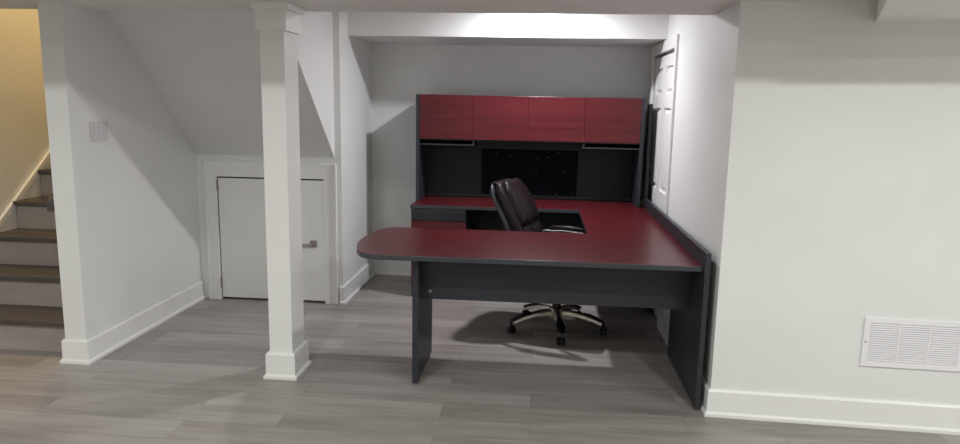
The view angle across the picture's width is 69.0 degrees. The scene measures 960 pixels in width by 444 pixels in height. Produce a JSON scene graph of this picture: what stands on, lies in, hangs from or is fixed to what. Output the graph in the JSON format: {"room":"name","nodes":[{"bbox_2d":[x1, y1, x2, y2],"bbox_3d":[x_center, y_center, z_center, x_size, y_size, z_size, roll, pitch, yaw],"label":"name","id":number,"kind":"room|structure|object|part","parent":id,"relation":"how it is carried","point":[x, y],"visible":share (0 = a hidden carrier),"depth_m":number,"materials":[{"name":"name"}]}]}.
{"room":"home office","nodes":[
{"label":"home office","id":0,"kind":"room"},
{"bbox_2d":[0,9,48,215],"bbox_3d":[-3.332,-1.621,5.299,0.100,4.400,2.420,2,10,5],"label":"wall","id":1,"kind":"structure","parent":0,"point":[24,139],"depth_m":5.05,"materials":[{"name":"paint"}]},
{"bbox_2d":[0,149,50,231],"bbox_3d":[-3.301,-0.422,5.399,0.022,2.068,2.210,2,10,5],"label":"trim","id":2,"kind":"structure","parent":1,"relation":"attached to","point":[31,188],"depth_m":5.12,"materials":[{"name":"paint"}]},
{"bbox_2d":[37,3,225,339],"bbox_3d":[-2.238,-0.567,5.191,0.130,2.400,2.592,2,10,5],"label":"wall","id":3,"kind":"structure","parent":0,"point":[126,205],"depth_m":4.26,"materials":[{"name":"paint"}]},
{"bbox_2d":[46,192,54,211],"bbox_3d":[-2.382,-0.803,4.727,0.100,1.245,1.600,2,10,5],"label":"handrail","id":4,"kind":"object","parent":3,"relation":"attached to","point":[50,201],"visible":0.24,"depth_m":4.04,"materials":[{"name":"brown wood"}]},
{"bbox_2d":[89,121,108,141],"bbox_3d":[-2.252,-0.537,4.138,0.013,0.114,0.166,2,10,5],"label":"light switch","id":5,"kind":"object","parent":3,"relation":"attached to","point":[98,131],"visible":1,"depth_m":4.13,"materials":[{"name":"plastic"}]},
{"bbox_2d":[60,281,204,364],"bbox_3d":[-2.312,0.646,4.781,0.184,0.141,1.431,2,10,5],"label":"baseboard","id":6,"kind":"structure","parent":3,"relation":"attached to","point":[82,352],"depth_m":4.47,"materials":[{"name":"paint"}]},
{"bbox_2d":[104,10,334,157],"bbox_3d":[-1.663,-0.976,4.638,1.076,1.188,1.154,2,10,5],"label":"sloped ceiling","id":7,"kind":"structure","parent":0,"point":[204,67],"depth_m":4.63,"materials":[{"name":"paint"}]},
{"bbox_2d":[203,160,338,303],"bbox_3d":[-1.599,0.083,5.362,1.025,1.085,0.028,2,10,5],"label":"door frame","id":8,"kind":"structure","parent":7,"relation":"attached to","point":[212,169],"depth_m":5.33,"materials":[{"name":"paint"}]},
{"bbox_2d":[226,177,322,179],"bbox_3d":[-1.597,-0.265,5.877,1.057,1.600,0.100,2,10,5],"label":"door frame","id":9,"kind":"structure","parent":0,"point":[226,177],"depth_m":5.83,"materials":[{"name":"white wood"}]},
{"bbox_2d":[328,12,372,303],"bbox_3d":[-1.044,-0.590,5.766,0.100,2.300,1.082,2,10,5],"label":"wall","id":10,"kind":"structure","parent":0,"point":[352,57],"depth_m":5.52,"materials":[{"name":"paint"}]},
{"bbox_2d":[216,177,324,300],"bbox_3d":[-1.605,0.140,5.362,0.833,0.937,0.096,2,10,5],"label":"door","id":11,"kind":"structure","parent":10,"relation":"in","point":[241,200],"depth_m":5.38,"materials":[{"name":"paint"}]},
{"bbox_3d":[-1.324,0.173,5.320,0.116,0.022,0.052,2,10,5],"label":"lever","id":12,"kind":"part","parent":11,"relation":"part of","materials":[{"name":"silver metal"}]},
{"bbox_3d":[-1.274,0.167,5.345,0.054,0.054,0.008,2,10,5],"label":"handle","id":13,"kind":"part","parent":11,"relation":"part of","materials":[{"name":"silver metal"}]},
{"bbox_2d":[0,0,877,14],"bbox_3d":[-0.715,-1.217,3.074,10.200,0.357,1.640,2,10,5],"label":"ceiling","id":14,"kind":"structure","parent":0,"point":[643,7],"depth_m":3.63,"materials":[{"name":"paint"}]},
{"bbox_2d":[0,275,959,443],"bbox_3d":[-0.929,1.352,1.476,10.200,0.100,10.500,2,10,5],"label":"floor","id":15,"kind":"structure","parent":0,"point":[196,377],"depth_m":3.85,"materials":[{"name":"wood"}]},
{"bbox_2d":[0,168,64,351],"bbox_3d":[-2.817,-0.180,5.233,1.001,1.600,2.207,2,10,5],"label":"staircase","id":16,"kind":"structure","parent":15,"relation":"on","point":[31,307],"depth_m":4.54,"materials":[{"name":"brown wood"}]},
{"bbox_2d":[249,2,311,380],"bbox_3d":[-1.091,-0.142,3.876,0.199,2.041,0.271,2,10,5],"label":"support column","id":17,"kind":"structure","parent":15,"relation":"on","point":[278,24],"depth_m":3.80,"materials":[{"name":"paint"}]},
{"bbox_2d":[357,193,711,408],"bbox_3d":[0.315,0.328,4.887,1.897,0.834,2.568,2,10,5],"label":"desk","id":18,"kind":"object","parent":15,"relation":"on","point":[628,255],"visible":0.92,"depth_m":3.91,"materials":[{"name":"red wood"}]},
{"bbox_3d":[-0.333,0.500,4.073,0.032,0.716,0.515,2,10,5],"label":"panel","id":19,"kind":"part","parent":18,"relation":"part of","materials":[{"name":"grey laminate"}]},
{"bbox_3d":[-0.327,-0.087,5.520,0.437,0.038,0.026,2,10,5],"label":"pedestal rail","id":20,"kind":"part","parent":18,"relation":"part of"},
{"bbox_3d":[-0.330,0.090,5.551,0.435,0.198,0.022,2,10,5],"label":"drawer","id":21,"kind":"part","parent":18,"relation":"part of","materials":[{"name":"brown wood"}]},
{"bbox_3d":[-0.099,0.208,5.871,0.020,0.728,0.605,2,10,5],"label":"panel","id":22,"kind":"part","parent":18,"relation":"part of","materials":[{"name":"grey laminate"}]},
{"bbox_3d":[0.633,0.157,6.076,1.402,0.668,0.020,2,10,5],"label":"panel","id":23,"kind":"part","parent":18,"relation":"part of","materials":[{"name":"black wood"}]},
{"bbox_2d":[416,94,645,206],"bbox_3d":[0.400,-0.604,5.784,1.809,0.858,0.425,2,10,5],"label":"hutch","id":24,"kind":"object","parent":18,"relation":"on","point":[607,134],"visible":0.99,"depth_m":5.59,"materials":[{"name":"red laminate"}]},
{"bbox_3d":[-0.487,-0.633,5.856,0.028,0.858,0.425,2,10,5],"label":"panel","id":25,"kind":"part","parent":24,"relation":"part of","materials":[{"name":"grey laminate"}]},
{"bbox_3d":[-0.269,-0.841,5.596,0.430,0.348,0.019,2,10,5],"label":"door","id":26,"kind":"part","parent":24,"relation":"part of","materials":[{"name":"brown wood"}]},
{"bbox_2d":[420,141,477,145],"bbox_3d":[-0.251,-0.671,5.821,0.444,0.042,0.390,2,10,5],"label":"shelf","id":27,"kind":"object","parent":24,"relation":"attached to","point":[422,143],"depth_m":5.77,"materials":[{"name":"grey metal"}]},
{"bbox_3d":[0.164,-0.826,5.561,0.436,0.348,0.019,2,10,5],"label":"door","id":28,"kind":"part","parent":24,"relation":"part of","materials":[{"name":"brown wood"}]},
{"bbox_3d":[0.412,-0.652,5.899,0.864,0.078,0.020,2,10,5],"label":"light rail","id":29,"kind":"part","parent":24,"relation":"part of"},
{"bbox_2d":[481,149,577,195],"bbox_3d":[0.423,-0.425,5.996,0.817,0.386,0.012,2,10,5],"label":"tackboard","id":30,"kind":"object","parent":24,"relation":"attached to","point":[554,173],"visible":0.94,"depth_m":5.99,"materials":[{"name":"fabric"}]},
{"bbox_3d":[0.417,-0.635,5.978,1.752,0.857,0.020,2,10,5],"label":"panel","id":31,"kind":"part","parent":24,"relation":"part of","materials":[{"name":"black wood"}]},
{"bbox_3d":[0.408,-1.019,5.711,1.752,0.014,0.380,2,10,5],"label":"panel","id":32,"kind":"part","parent":24,"relation":"part of","materials":[{"name":"grey laminate"}]},
{"bbox_3d":[0.605,-0.812,5.525,0.444,0.348,0.019,2,10,5],"label":"door","id":33,"kind":"part","parent":24,"relation":"part of","materials":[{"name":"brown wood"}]},
{"bbox_2d":[580,143,638,149],"bbox_3d":[1.053,-0.628,5.716,0.442,0.042,0.390,2,10,5],"label":"shelf","id":34,"kind":"object","parent":24,"relation":"attached to","point":[585,146],"depth_m":5.68,"materials":[{"name":"grey metal"}]},
{"bbox_3d":[1.044,-0.797,5.489,0.434,0.348,0.019,2,10,5],"label":"door","id":35,"kind":"part","parent":24,"relation":"part of","materials":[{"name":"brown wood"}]},
{"bbox_3d":[1.288,-0.574,5.712,0.028,0.858,0.425,2,10,5],"label":"panel","id":36,"kind":"part","parent":24,"relation":"part of","materials":[{"name":"grey laminate"}]},
{"bbox_3d":[0.414,0.322,3.884,1.475,0.273,0.020,2,10,5],"label":"modesty panel","id":37,"kind":"part","parent":18,"relation":"part of","materials":[{"name":"grey laminate"}]},
{"bbox_2d":[643,104,652,197],"bbox_3d":[1.332,-0.563,5.550,0.024,0.740,0.120,2,10,5],"label":"board","id":38,"kind":"object","parent":18,"relation":"on","point":[650,106],"visible":0.91,"depth_m":5.51,"materials":[{"name":"black wood"}]},
{"bbox_3d":[1.166,0.550,3.950,0.027,0.716,0.798,2,10,5],"label":"panel","id":39,"kind":"part","parent":18,"relation":"part of","materials":[{"name":"grey laminate"}]},
{"bbox_2d":[491,178,606,345],"bbox_3d":[0.499,0.235,4.836,0.810,1.038,0.693,5,10,21],"label":"office chair","id":40,"kind":"object","parent":15,"relation":"on","point":[517,209],"visible":0.55,"depth_m":4.78,"materials":[{"name":"brown leather"}]},
{"bbox_3d":[0.255,0.000,4.889,0.281,0.580,0.464,5,10,21],"label":"backrest","id":41,"kind":"part","parent":40,"relation":"part of","materials":[{"name":"brown leather"}]},
{"bbox_3d":[0.364,0.652,4.826,0.283,0.085,0.054,-2,10,-18],"label":"leg","id":42,"kind":"part","parent":40,"relation":"part of","materials":[{"name":"grey metal"}]},
{"bbox_3d":[0.429,0.620,5.021,0.054,0.085,0.283,-6,12,-35],"label":"leg","id":43,"kind":"part","parent":40,"relation":"part of","materials":[{"name":"grey metal"}]},
{"bbox_3d":[0.531,0.675,4.706,0.054,0.085,0.283,1,10,0],"label":"leg","id":44,"kind":"part","parent":40,"relation":"part of","materials":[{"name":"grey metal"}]},
{"bbox_3d":[0.600,0.185,5.072,0.417,0.266,0.097,5,10,21],"label":"armrest","id":45,"kind":"part","parent":40,"relation":"part of","materials":[{"name":"metal"}]},
{"bbox_3d":[0.637,0.625,5.020,0.054,0.085,0.283,8,12,36],"label":"leg","id":46,"kind":"part","parent":40,"relation":"part of","materials":[{"name":"grey metal"}]},
{"bbox_3d":[0.700,0.659,4.825,0.283,0.085,0.054,4,10,18],"label":"leg","id":47,"kind":"part","parent":40,"relation":"part of","materials":[{"name":"grey metal"}]},
{"bbox_2d":[347,12,668,47],"bbox_3d":[0.219,-1.567,5.558,2.386,0.257,0.756,2,10,5],"label":"wall header","id":48,"kind":"structure","parent":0,"point":[412,28],"depth_m":5.22,"materials":[{"name":"paint"}]},
{"bbox_2d":[371,44,650,231],"bbox_3d":[0.235,-0.630,6.149,2.586,2.300,0.100,2,10,5],"label":"wall","id":49,"kind":"structure","parent":0,"point":[400,72],"depth_m":6.02,"materials":[{"name":"paint"}]},
{"bbox_2d":[340,259,410,304],"bbox_3d":[0.158,0.525,5.784,2.406,0.141,1.009,2,10,5],"label":"baseboard","id":50,"kind":"structure","parent":49,"relation":"attached to","point":[354,285],"depth_m":6.22,"materials":[{"name":"paint"}]},
{"bbox_2d":[648,4,734,379],"bbox_3d":[1.361,-0.371,4.741,0.100,2.300,2.560,2,10,5],"label":"wall","id":51,"kind":"structure","parent":0,"point":[705,41],"depth_m":3.95,"materials":[{"name":"paint"}]},
{"bbox_2d":[648,52,673,316],"bbox_3d":[1.376,-0.289,5.338,0.035,1.917,0.886,2,10,5],"label":"door","id":52,"kind":"structure","parent":51,"relation":"in","point":[662,85],"depth_m":5.28,"materials":[{"name":"paint"}]},
{"bbox_2d":[649,34,679,323],"bbox_3d":[1.349,-0.338,5.344,0.018,2.035,1.045,2,10,5],"label":"trim","id":53,"kind":"structure","parent":51,"relation":"attached to","point":[672,42],"depth_m":4.83,"materials":[{"name":"paint"}]},
{"bbox_2d":[706,1,959,404],"bbox_3d":[2.728,0.034,3.270,3.096,2.042,0.104,2,10,7],"label":"wall","id":54,"kind":"structure","parent":0,"point":[839,207],"depth_m":3.33,"materials":[{"name":"paint"}]},
{"bbox_2d":[657,309,959,434],"bbox_3d":[2.753,0.864,4.074,3.116,0.141,1.606,2,10,5],"label":"baseboard","id":55,"kind":"structure","parent":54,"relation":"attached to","point":[718,403],"depth_m":3.48,"materials":[{"name":"paint"}]},
{"bbox_2d":[859,317,959,371],"bbox_3d":[2.099,0.593,3.386,0.463,0.248,0.011,2,10,7],"label":"air vent","id":56,"kind":"object","parent":54,"relation":"in","point":[886,342],"visible":1,"depth_m":3.38,"materials":[{"name":"metal"}]},
{"bbox_2d":[876,0,959,22],"bbox_3d":[2.848,-0.853,2.684,2.815,0.093,0.840,2,10,5],"label":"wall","id":57,"kind":"structure","parent":0,"point":[921,11],"depth_m":2.83,"materials":[{"name":"paint"}]}
]}

